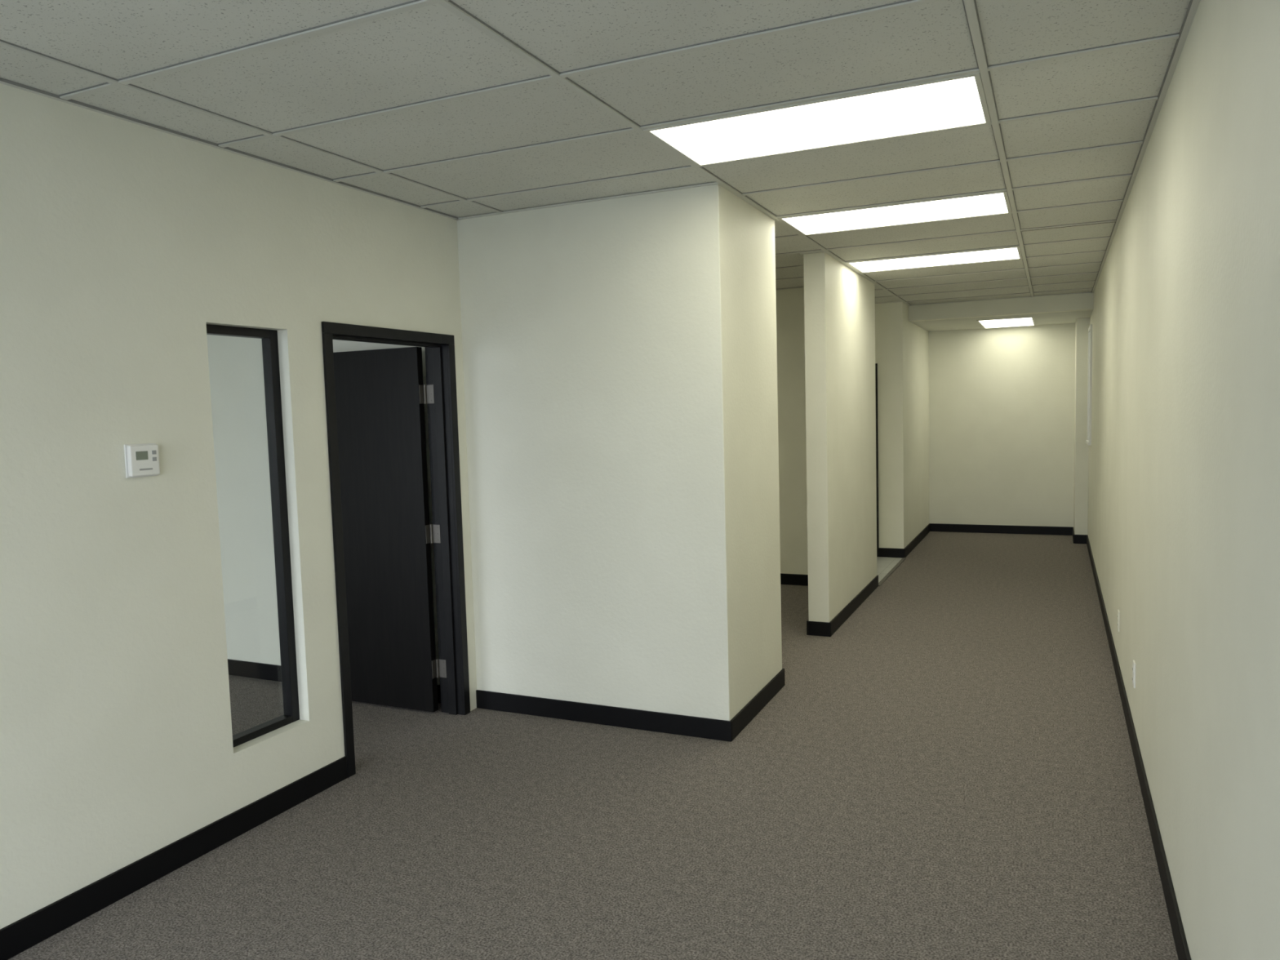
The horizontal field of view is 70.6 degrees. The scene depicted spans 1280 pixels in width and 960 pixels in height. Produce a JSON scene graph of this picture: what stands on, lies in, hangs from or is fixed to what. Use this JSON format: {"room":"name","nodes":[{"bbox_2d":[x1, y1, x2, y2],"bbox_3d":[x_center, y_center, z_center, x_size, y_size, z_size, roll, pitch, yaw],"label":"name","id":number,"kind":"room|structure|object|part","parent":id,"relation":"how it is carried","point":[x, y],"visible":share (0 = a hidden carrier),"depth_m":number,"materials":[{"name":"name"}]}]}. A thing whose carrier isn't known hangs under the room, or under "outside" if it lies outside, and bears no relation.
{"room":"office corridor","nodes":[
{"label":"office corridor","id":0,"kind":"room"},
{"bbox_2d":[0,83,476,928],"bbox_3d":[-2.161,0.149,2.510,0.132,2.716,5.526,0,5,25],"label":"wall","id":1,"kind":"structure","parent":0,"point":[121,241],"depth_m":3.21,"materials":[{"name":"paint"}]},
{"bbox_2d":[124,443,159,478],"bbox_3d":[-1.757,-0.070,3.196,0.029,0.117,0.120,0,5,25],"label":"thermostat","id":2,"kind":"object","parent":1,"relation":"attached to","point":[140,460],"visible":1,"depth_m":3.18,"materials":[{"name":"white plastic"}]},
{"bbox_2d":[0,755,347,959],"bbox_3d":[-2.276,1.494,2.106,0.012,0.102,4.482,0,5,25],"label":"baseboard","id":3,"kind":"structure","parent":1,"relation":"attached to","point":[36,927],"depth_m":3.26,"materials":[{"name":"black plastic"}]},
{"bbox_2d":[206,324,299,746],"bbox_3d":[-1.620,0.224,3.724,0.050,1.690,0.402,0,5,25],"label":"window","id":4,"kind":"structure","parent":1,"relation":"in","point":[268,337],"depth_m":3.86,"materials":[{"name":"black metal"}]},
{"bbox_2d":[227,658,440,702],"bbox_3d":[-3.968,1.439,3.454,3.925,0.102,5.526,0,5,25],"label":"baseboard","id":5,"kind":"structure","parent":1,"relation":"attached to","point":[236,668],"depth_m":5.78,"materials":[{"name":"black plastic"}]},
{"bbox_2d":[321,321,470,777],"bbox_3d":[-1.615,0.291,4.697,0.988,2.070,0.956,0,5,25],"label":"door frame","id":6,"kind":"structure","parent":1,"relation":"in","point":[440,359],"depth_m":4.86,"materials":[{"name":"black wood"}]},
{"bbox_2d":[333,346,446,711],"bbox_3d":[-1.512,0.280,5.096,0.909,2.002,0.050,0,5,25],"label":"door leaf","id":7,"kind":"structure","parent":6,"relation":"attached to","point":[380,414],"depth_m":5.02,"materials":[{"name":"black wood"}]},
{"bbox_3d":[-1.127,0.290,4.922,0.064,1.614,0.046,0,5,25],"label":"hinges","id":8,"kind":"part","parent":7,"relation":"part of","materials":[{"name":"silver metal"}]},
{"bbox_2d":[206,184,782,720],"bbox_3d":[-1.919,-0.120,5.950,5.552,2.716,0.951,0,5,25],"label":"wall","id":9,"kind":"structure","parent":0,"point":[620,355],"depth_m":4.69,"materials":[{"name":"paint"}]},
{"bbox_2d":[475,668,785,742],"bbox_3d":[-0.330,1.194,5.338,2.160,0.102,0.975,0,5,25],"label":"baseboard","id":10,"kind":"structure","parent":9,"relation":"attached to","point":[670,723],"depth_m":4.74,"materials":[{"name":"black plastic"}]},
{"bbox_2d":[8,531,1177,959],"bbox_3d":[-0.779,1.234,6.300,7.589,0.100,13.607,0,5,25],"label":"floor","id":11,"kind":"structure","parent":0,"point":[948,772],"depth_m":3.58,"materials":[{"name":"carpet"}]},
{"bbox_2d":[878,557,906,586],"bbox_3d":[2.482,0.892,8.886,0.035,0.007,1.597,0,5,25],"label":"transition strip","id":12,"kind":"object","parent":11,"relation":"on","point":[902,560],"visible":0.83,"depth_m":8.81,"materials":[{"name":"grey metal"}]},
{"bbox_2d":[0,0,1190,304],"bbox_3d":[-1.210,-1.498,5.319,7.589,0.113,11.912,0,5,25],"label":"ceiling","id":13,"kind":"structure","parent":0,"point":[428,52],"depth_m":2.98,"materials":[{"name":"tile"}]},
{"bbox_2d":[0,0,1200,306],"bbox_3d":[-1.215,-1.435,5.310,7.349,0.010,11.642,0,5,25],"label":"grid","id":14,"kind":"object","parent":13,"relation":"attached to","point":[971,9],"depth_m":3.25,"materials":[{"name":"white metal"}]},
{"bbox_2d":[643,72,991,166],"bbox_3d":[0.676,-1.344,3.430,1.193,0.009,0.584,0,5,25],"label":"ceiling light","id":15,"kind":"object","parent":14,"relation":"in","point":[959,101],"depth_m":3.39,"materials":[{"name":"white plastic"}]},
{"bbox_2d":[777,191,1011,235],"bbox_3d":[1.436,-1.491,5.087,1.193,0.009,0.584,0,5,25],"label":"ceiling light","id":16,"kind":"object","parent":14,"relation":"in","point":[991,203],"depth_m":5.07,"materials":[{"name":"white plastic"}]},
{"bbox_2d":[845,246,1022,272],"bbox_3d":[2.196,-1.639,6.743,1.193,0.009,0.584,0,5,25],"label":"ceiling light","id":17,"kind":"object","parent":14,"relation":"in","point":[1007,253],"depth_m":6.73,"materials":[{"name":"white plastic"}]},
{"bbox_2d":[775,252,876,622],"bbox_3d":[-0.816,-0.334,8.354,5.552,2.716,1.912,0,5,25],"label":"wall","id":18,"kind":"structure","parent":0,"point":[825,328],"depth_m":7.05,"materials":[{"name":"paint"}]},
{"bbox_2d":[780,573,878,636],"bbox_3d":[-0.776,0.969,8.445,5.564,0.102,1.924,0,5,25],"label":"baseboard","id":19,"kind":"structure","parent":18,"relation":"attached to","point":[813,628],"depth_m":7.09,"materials":[{"name":"black plastic"}]},
{"bbox_2d":[876,556,902,582],"bbox_3d":[-0.048,0.876,10.046,5.552,0.004,1.597,0,5,25],"label":"floor","id":20,"kind":"structure","parent":0,"point":[884,565],"depth_m":9.20,"materials":[{"name":"tile"}]},
{"bbox_2d":[875,301,928,548],"bbox_3d":[0.720,-0.632,11.698,5.552,2.716,2.280,0,5,25],"label":"wall","id":21,"kind":"structure","parent":0,"point":[901,345],"depth_m":9.63,"materials":[{"name":"beige paint"}]},
{"bbox_2d":[875,363,879,556],"bbox_3d":[2.125,-0.208,9.874,0.952,2.070,0.165,0,5,25],"label":"door","id":22,"kind":"structure","parent":21,"relation":"in","point":[876,364],"depth_m":9.63,"materials":[{"name":"black wood"}]},
{"bbox_2d":[879,523,1088,557],"bbox_3d":[1.546,0.682,11.364,7.349,0.102,2.172,0,5,25],"label":"baseboard","id":23,"kind":"structure","parent":21,"relation":"attached to","point":[1033,530],"depth_m":11.04,"materials":[{"name":"black plastic"}]},
{"bbox_2d":[908,291,1093,321],"bbox_3d":[3.756,-1.818,9.487,1.797,0.185,0.120,0,5,25],"label":"soffit","id":24,"kind":"structure","parent":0,"point":[1083,301],"depth_m":9.41,"materials":[{"name":"beige paint"}]},
{"bbox_2d":[910,310,1093,331],"bbox_3d":[4.116,-1.845,10.271,1.797,0.100,1.605,0,5,25],"label":"ceiling","id":25,"kind":"structure","parent":0,"point":[1060,317],"depth_m":10.09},
{"bbox_2d":[976,316,1035,328],"bbox_3d":[4.206,-1.799,10.350,0.574,0.009,1.194,0,5,25],"label":"ceiling light","id":26,"kind":"object","parent":25,"relation":"in","point":[1024,321],"depth_m":10.28,"materials":[{"name":"white plastic"}]},
{"bbox_2d":[928,323,1075,527],"bbox_3d":[4.509,-0.696,11.146,1.797,2.716,0.120,0,5,25],"label":"wall","id":27,"kind":"structure","parent":0,"point":[1002,399],"depth_m":11.11,"materials":[{"name":"paint"}]},
{"bbox_2d":[1073,317,1089,534],"bbox_3d":[5.104,-0.567,10.450,0.134,2.531,0.667,0,5,25],"label":"pilaster","id":28,"kind":"object","parent":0,"point":[1082,325],"visible":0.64,"depth_m":10.16,"materials":[{"name":"paint"}]},
{"bbox_2d":[1088,0,1279,959],"bbox_3d":[2.576,-0.146,4.637,0.120,2.716,13.607,0,5,25],"label":"wall","id":29,"kind":"structure","parent":0,"point":[1184,454],"depth_m":2.29,"materials":[{"name":"paint"}]},
{"bbox_2d":[1086,324,1092,445],"bbox_3d":[4.800,-1.009,9.657,0.030,1.250,0.650,0,5,25],"label":"window frame","id":30,"kind":"structure","parent":29,"relation":"attached to","point":[1090,329],"depth_m":9.39,"materials":[{"name":"white plastic"}]},
{"bbox_2d":[1088,346,1089,439],"bbox_3d":[4.810,-1.004,9.652,0.008,1.180,0.570,0,5,25],"label":"pane","id":31,"kind":"object","parent":30,"relation":"in","point":[1089,347],"visible":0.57,"depth_m":9.83,"materials":[{"name":"clear glass"}]},
{"bbox_2d":[1117,609,1119,631],"bbox_3d":[2.781,0.817,5.254,0.010,0.116,0.072,0,5,25],"label":"wall outlet","id":32,"kind":"object","parent":29,"relation":"attached to","point":[1118,612],"visible":1,"depth_m":5.22,"materials":[{"name":"white plastic"}]},
{"bbox_2d":[1132,660,1135,688],"bbox_3d":[2.311,0.909,4.231,0.010,0.116,0.072,0,5,25],"label":"wall outlet","id":33,"kind":"object","parent":29,"relation":"attached to","point":[1134,663],"visible":1,"depth_m":4.21,"materials":[{"name":"white plastic"}]},
{"bbox_2d":[1086,534,1191,959],"bbox_3d":[2.414,1.183,4.462,0.012,0.102,12.700,0,5,25],"label":"baseboard","id":34,"kind":"structure","parent":29,"relation":"attached to","point":[1179,935],"depth_m":3.45,"materials":[{"name":"black plastic"}]}
]}

